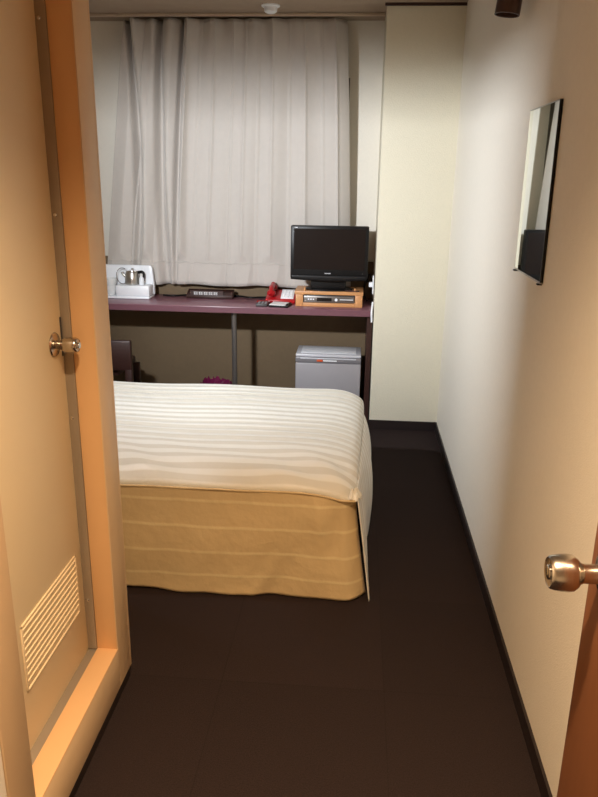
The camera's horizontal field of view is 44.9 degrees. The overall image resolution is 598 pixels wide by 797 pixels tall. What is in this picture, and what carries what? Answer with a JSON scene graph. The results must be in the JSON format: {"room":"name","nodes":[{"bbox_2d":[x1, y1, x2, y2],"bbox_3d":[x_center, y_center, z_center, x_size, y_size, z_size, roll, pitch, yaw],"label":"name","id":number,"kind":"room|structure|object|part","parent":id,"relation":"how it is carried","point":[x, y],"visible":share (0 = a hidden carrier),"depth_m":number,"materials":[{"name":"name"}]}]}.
{"room":"hotel room","nodes":[
{"label":"hotel room","id":0,"kind":"room"},
{"bbox_2d":[0,747,6,796],"bbox_3d":[-1.275,0.051,0.842,1.339,2.371,3.170,2,17,4],"label":"wall","id":1,"kind":"structure","parent":0,"point":[3,793],"depth_m":1.43,"materials":[{"name":"paint"}]},
{"bbox_2d":[0,0,131,796],"bbox_3d":[-0.600,-0.068,1.587,0.122,2.104,0.768,2,17,4],"label":"door","id":2,"kind":"structure","parent":1,"relation":"in","point":[65,647],"depth_m":1.74,"materials":[{"name":"wood"}]},
{"bbox_2d":[20,555,79,691],"bbox_3d":[-0.630,0.563,1.849,0.007,0.179,0.336,2,17,4],"label":"vent","id":3,"kind":"object","parent":2,"relation":"attached to","point":[46,625],"depth_m":1.82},
{"bbox_3d":[-0.604,-0.158,1.839,0.002,0.100,0.009,2,17,4],"label":"strike plate","id":4,"kind":"part","parent":2,"relation":"part of","materials":[{"name":"metal"}]},
{"bbox_3d":[-0.578,-0.133,1.792,0.062,0.062,0.062,2,17,4],"label":"knob","id":5,"kind":"part","parent":2,"relation":"part of","materials":[{"name":"gold metal"}]},
{"bbox_2d":[69,667,130,796],"bbox_3d":[-0.686,1.249,0.946,0.099,0.036,2.759,2,17,4],"label":"baseboard","id":6,"kind":"structure","parent":1,"relation":"attached to","point":[108,717],"depth_m":1.99,"materials":[{"name":"plastic"}]},
{"bbox_2d":[90,21,384,301],"bbox_3d":[-0.406,-1.127,4.694,2.624,2.371,0.100,2,17,4],"label":"wall","id":7,"kind":"structure","parent":0,"point":[365,38],"depth_m":4.43,"materials":[{"name":"paint"}]},
{"bbox_2d":[105,256,373,399],"bbox_3d":[-0.578,-0.450,4.861,2.107,0.975,0.008,2,17,4],"label":"wall panel","id":8,"kind":"object","parent":7,"relation":"attached to","point":[170,347],"depth_m":4.87,"materials":[{"name":"beige paint"}]},
{"bbox_2d":[89,0,468,20],"bbox_3d":[-0.569,-1.467,1.601,2.724,0.100,5.820,2,17,4],"label":"ceiling","id":9,"kind":"structure","parent":0,"point":[95,6],"depth_m":3.95,"materials":[{"name":"paint"}]},
{"bbox_2d":[90,13,384,16],"bbox_3d":[-0.519,-2.177,4.103,2.008,0.016,0.018,2,17,4],"label":"rail","id":10,"kind":"object","parent":9,"relation":"attached to","point":[91,14],"visible":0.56,"depth_m":4.09,"materials":[{"name":"paint"}]},
{"bbox_2d":[108,17,350,287],"bbox_3d":[-0.460,-1.453,4.415,1.596,1.544,0.176,2,17,5],"label":"curtain","id":11,"kind":"object","parent":10,"relation":"hanging from","point":[231,134],"visible":0.92,"depth_m":4.37,"materials":[{"name":"fabric"}]},
{"bbox_2d":[261,3,279,13],"bbox_3d":[-0.152,-2.094,3.892,0.100,0.042,0.100,2,17,4],"label":"smoke detector","id":12,"kind":"object","parent":9,"relation":"attached to","point":[269,8],"visible":1,"depth_m":3.86,"materials":[{"name":"white plastic"}]},
{"bbox_3d":[-0.152,-2.110,3.888,0.100,0.010,0.100,2,17,4],"label":"plate","id":13,"kind":"part","parent":12,"relation":"part of","materials":[{"name":"white plastic"}]},
{"bbox_2d":[75,429,540,796],"bbox_3d":[-0.603,0.884,2.328,2.724,0.080,5.820,2,17,4],"label":"floor","id":14,"kind":"structure","parent":0,"point":[404,691],"depth_m":2.23,"materials":[{"name":"carpet"}]},
{"bbox_2d":[111,340,140,382],"bbox_3d":[-1.229,-0.128,4.483,0.518,0.565,0.380,2,17,4],"label":"chair","id":15,"kind":"object","parent":14,"relation":"on","point":[123,360],"visible":0.28,"depth_m":4.24,"materials":[{"name":"brown leather"}]},
{"bbox_3d":[-1.213,-0.260,4.260,0.463,0.180,0.035,2,17,4],"label":"backrest","id":16,"kind":"part","parent":15,"relation":"part of","materials":[{"name":"brown leather"}]},
{"bbox_3d":[-1.258,-0.214,4.480,0.405,0.050,0.340,2,17,4],"label":"seat","id":17,"kind":"part","parent":15,"relation":"part of","materials":[{"name":"brown leather"}]},
{"bbox_3d":[-1.007,0.015,4.327,0.040,0.390,0.034,2,17,4],"label":"leg","id":18,"kind":"part","parent":15,"relation":"part of","materials":[{"name":"brown wood"}]},
{"bbox_3d":[-1.039,-0.066,4.665,0.040,0.345,0.034,2,17,4],"label":"leg","id":19,"kind":"part","parent":15,"relation":"part of","materials":[{"name":"brown wood"}]},
{"bbox_2d":[200,376,231,384],"bbox_3d":[-0.520,0.010,4.569,0.202,0.270,0.200,2,17,4],"label":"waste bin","id":20,"kind":"object","parent":14,"relation":"on","point":[217,380],"visible":0.23,"depth_m":4.60,"materials":[{"name":"plastic"}]},
{"bbox_2d":[108,294,372,423],"bbox_3d":[-0.598,-0.269,4.682,2.104,0.735,0.416,2,17,4],"label":"desk","id":21,"kind":"object","parent":14,"relation":"on","point":[159,302],"visible":0.52,"depth_m":4.41,"materials":[{"name":"laminate"}]},
{"bbox_2d":[106,264,155,298],"bbox_3d":[-1.167,-0.750,4.625,0.466,0.200,0.135,2,17,4],"label":"tray","id":22,"kind":"object","parent":21,"relation":"on","point":[123,291],"visible":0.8,"depth_m":4.62,"materials":[{"name":"white plastic"}]},
{"bbox_2d":[107,284,116,294],"bbox_3d":[-1.199,-0.697,4.631,0.070,0.062,0.070,2,17,4],"label":"cup","id":23,"kind":"object","parent":22,"relation":"on","point":[111,289],"visible":0.85,"depth_m":4.61,"materials":[{"name":"ceramic"}]},
{"bbox_2d":[107,277,116,285],"bbox_3d":[-1.199,-0.739,4.618,0.070,0.062,0.070,2,17,4],"label":"cup","id":24,"kind":"object","parent":23,"relation":"on","point":[110,280],"visible":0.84,"depth_m":4.59,"materials":[{"name":"ceramic"}]},
{"bbox_2d":[108,294,154,298],"bbox_3d":[-1.171,-0.662,4.653,0.460,0.016,0.135,2,17,4],"label":"tray","id":25,"kind":"object","parent":22,"relation":"on","point":[120,296],"depth_m":4.58,"materials":[{"name":"white plastic"}]},
{"bbox_2d":[121,268,144,284],"bbox_3d":[-1.060,-0.782,4.617,0.108,0.099,0.128,-14,22,-39],"label":"kettle","id":26,"kind":"object","parent":22,"relation":"on","point":[132,276],"visible":0.99,"depth_m":4.59,"materials":[{"name":"metal"}]},
{"bbox_3d":[-1.063,-0.822,4.611,0.086,0.018,0.086,2,17,4],"label":"lid","id":27,"kind":"part","parent":26,"relation":"part of","materials":[{"name":"silver metal"}]},
{"bbox_2d":[139,274,143,284],"bbox_3d":[-1.000,-0.757,4.588,0.031,0.070,0.031,2,17,4],"label":"bottle","id":28,"kind":"object","parent":22,"relation":"on","point":[141,279],"visible":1,"depth_m":4.58,"materials":[{"name":"white plastic"}]},
{"bbox_2d":[186,289,233,298],"bbox_3d":[-0.572,-0.676,4.668,0.300,0.049,0.080,2,17,4],"label":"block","id":29,"kind":"object","parent":21,"relation":"on","point":[192,293],"visible":1,"depth_m":4.64,"materials":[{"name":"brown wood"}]},
{"bbox_3d":[-0.592,-0.675,4.635,0.215,0.032,0.005,2,17,4],"label":"plate","id":30,"kind":"part","parent":29,"relation":"part of","materials":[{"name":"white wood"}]},
{"bbox_2d":[163,294,265,297],"bbox_3d":[-0.545,-0.666,4.703,0.683,0.011,0.075,2,17,4],"label":"cable","id":31,"kind":"object","parent":21,"relation":"on","point":[163,294],"visible":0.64,"depth_m":4.69,"materials":[{"name":"black plastic"}]},
{"bbox_3d":[-0.405,-0.208,4.547,0.032,0.695,0.032,2,17,4],"label":"leg","id":32,"kind":"part","parent":21,"relation":"part of","materials":[{"name":"grey metal"}]},
{"bbox_2d":[256,301,268,306],"bbox_3d":[-0.224,-0.581,4.430,0.070,0.017,0.115,2,17,4],"label":"remote control","id":33,"kind":"object","parent":21,"relation":"on","point":[259,303],"visible":1,"depth_m":4.40,"materials":[{"name":"grey plastic"}]},
{"bbox_2d":[257,282,295,303],"bbox_3d":[-0.136,-0.666,4.545,0.233,0.114,0.197,2,17,4],"label":"telephone","id":34,"kind":"object","parent":21,"relation":"on","point":[285,295],"visible":0.77,"depth_m":4.52,"materials":[{"name":"red plastic"}]},
{"bbox_2d":[268,301,291,307],"bbox_3d":[-0.113,-0.576,4.413,0.120,0.020,0.118,5,18,13],"label":"pad","id":35,"kind":"object","parent":21,"relation":"on","point":[273,304],"visible":1,"depth_m":4.37,"materials":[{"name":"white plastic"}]},
{"bbox_2d":[295,286,362,307],"bbox_3d":[0.189,-0.644,4.490,0.416,0.114,0.226,2,17,4],"label":"media box","id":36,"kind":"object","parent":21,"relation":"on","point":[300,291],"visible":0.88,"depth_m":4.39,"materials":[{"name":"brown wood"}]},
{"bbox_2d":[303,294,354,302],"bbox_3d":[0.190,-0.630,4.488,0.312,0.044,0.198,2,17,4],"label":"receiver","id":37,"kind":"object","parent":36,"relation":"in","point":[307,297],"visible":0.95,"depth_m":4.40,"materials":[{"name":"white plastic"}]},
{"bbox_2d":[290,225,368,290],"bbox_3d":[0.186,-0.857,4.400,0.464,0.387,0.184,2,17,4],"label":"television","id":38,"kind":"object","parent":36,"relation":"on","point":[329,257],"visible":0.98,"depth_m":4.31,"materials":[{"name":"black plastic"}]},
{"bbox_2d":[363,273,371,300],"bbox_3d":[0.410,-0.740,4.555,0.104,0.271,0.184,2,17,4],"label":"power cable","id":39,"kind":"object","parent":21,"relation":"on","point":[364,285],"visible":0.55,"depth_m":4.63,"materials":[{"name":"black plastic"}]},
{"bbox_3d":[0.436,-0.219,4.626,0.031,0.699,0.383,2,17,4],"label":"panel","id":40,"kind":"part","parent":21,"relation":"part of","materials":[{"name":"brown wood"}]},
{"bbox_2d":[113,381,372,601],"bbox_3d":[-0.723,0.091,3.145,2.104,0.950,1.180,2,17,4],"label":"bed","id":41,"kind":"object","parent":14,"relation":"on","point":[226,489],"visible":0.74,"depth_m":2.66,"materials":[{"name":"fabric"}]},
{"bbox_2d":[113,381,363,499],"bbox_3d":[-0.726,0.106,3.162,2.020,0.111,1.159,2,17,4],"label":"bedspread","id":42,"kind":"object","parent":41,"relation":"on","point":[181,441],"depth_m":2.83,"materials":[{"name":"white fabric"}]},
{"bbox_2d":[295,345,360,396],"bbox_3d":[0.184,-0.081,4.574,0.399,0.460,0.247,2,17,4],"label":"mini fridge","id":43,"kind":"object","parent":14,"relation":"on","point":[316,367],"visible":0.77,"depth_m":4.43,"materials":[{"name":"white plastic"}]},
{"bbox_3d":[0.176,-0.040,4.483,0.399,0.375,0.043,2,17,4],"label":"door","id":44,"kind":"part","parent":43,"relation":"part of","materials":[{"name":"grey metal"}]},
{"bbox_3d":[0.188,-0.292,4.515,0.399,0.018,0.235,2,17,4],"label":"panel","id":45,"kind":"part","parent":43,"relation":"part of","materials":[{"name":"grey plastic"}]},
{"bbox_2d":[368,6,466,421],"bbox_3d":[0.674,-1.006,4.351,0.412,2.371,0.452,2,17,4],"label":"wall column","id":46,"kind":"structure","parent":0,"point":[423,53],"depth_m":4.09,"materials":[{"name":"paint"}]},
{"bbox_2d":[369,275,373,293],"bbox_3d":[0.440,-0.695,4.404,0.028,0.110,0.070,2,17,4],"label":"wall outlet","id":47,"kind":"object","parent":46,"relation":"attached to","point":[371,284],"visible":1,"depth_m":4.38,"materials":[{"name":"white plastic"}]},
{"bbox_2d":[371,302,373,321],"bbox_3d":[0.433,-0.512,4.285,0.016,0.121,0.022,2,17,4],"label":"cord cover","id":48,"kind":"object","parent":46,"relation":"attached to","point":[372,302],"visible":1,"depth_m":4.28,"materials":[{"name":"white plastic"}]},
{"bbox_2d":[368,420,434,430],"bbox_3d":[0.634,0.167,4.474,0.410,0.058,0.008,2,17,4],"label":"baseboard","id":49,"kind":"structure","parent":46,"relation":"attached to","point":[372,424],"depth_m":4.47,"materials":[{"name":"plastic"}]},
{"bbox_2d":[436,0,597,796],"bbox_3d":[0.722,-0.238,1.871,0.100,2.371,5.820,2,17,4],"label":"wall","id":50,"kind":"structure","parent":0,"point":[517,421],"depth_m":2.16,"materials":[{"name":"paint"}]},
{"bbox_2d":[385,2,467,5],"bbox_3d":[0.665,-2.064,3.783,0.424,0.014,0.012,2,17,4],"label":"trim","id":51,"kind":"structure","parent":50,"relation":"attached to","point":[386,3],"depth_m":3.78,"materials":[{"name":"brown wood"}]},
{"bbox_2d":[435,422,552,796],"bbox_3d":[0.634,0.931,2.001,0.008,0.058,5.168,2,17,4],"label":"baseboard","id":52,"kind":"structure","parent":50,"relation":"attached to","point":[544,788],"depth_m":2.35,"materials":[{"name":"plastic"}]},
{"bbox_2d":[494,0,521,17],"bbox_3d":[0.685,-1.303,2.302,0.111,0.157,0.080,2,17,4],"label":"wall spotlight","id":53,"kind":"object","parent":50,"relation":"attached to","point":[504,8],"visible":1,"depth_m":2.29,"materials":[{"name":"black metal"}]},
{"bbox_2d":[513,98,563,285],"bbox_3d":[0.697,-0.603,2.131,0.014,0.490,0.354,2,17,4],"label":"wall mirror","id":54,"kind":"object","parent":50,"relation":"attached to","point":[545,120],"visible":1,"depth_m":2.09,"materials":[{"name":"clear glass"}]},
{"bbox_3d":[0.696,-0.375,2.200,0.008,0.005,0.352,2,17,4],"label":"trim","id":55,"kind":"part","parent":54,"relation":"part of","materials":[{"name":"metal"}]},
{"bbox_3d":[0.702,-0.835,2.058,0.008,0.003,0.352,2,17,4],"label":"trim","id":56,"kind":"part","parent":54,"relation":"part of","materials":[{"name":"metal"}]},
{"bbox_3d":[0.685,-0.555,1.964,0.008,0.483,0.006,2,17,4],"label":"trim","id":57,"kind":"part","parent":54,"relation":"part of","materials":[{"name":"black plastic"}]},
{"bbox_2d":[544,524,597,796],"bbox_3d":[0.385,0.313,0.633,0.127,2.022,0.912,2,17,4],"label":"door","id":58,"kind":"structure","parent":50,"relation":"in","point":[562,572],"depth_m":1.08,"materials":[{"name":"brown wood"}]},
{"bbox_3d":[0.394,0.248,1.025,0.081,0.068,0.068,2,17,4],"label":"knob","id":59,"kind":"part","parent":58,"relation":"part of","materials":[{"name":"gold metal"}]}
]}

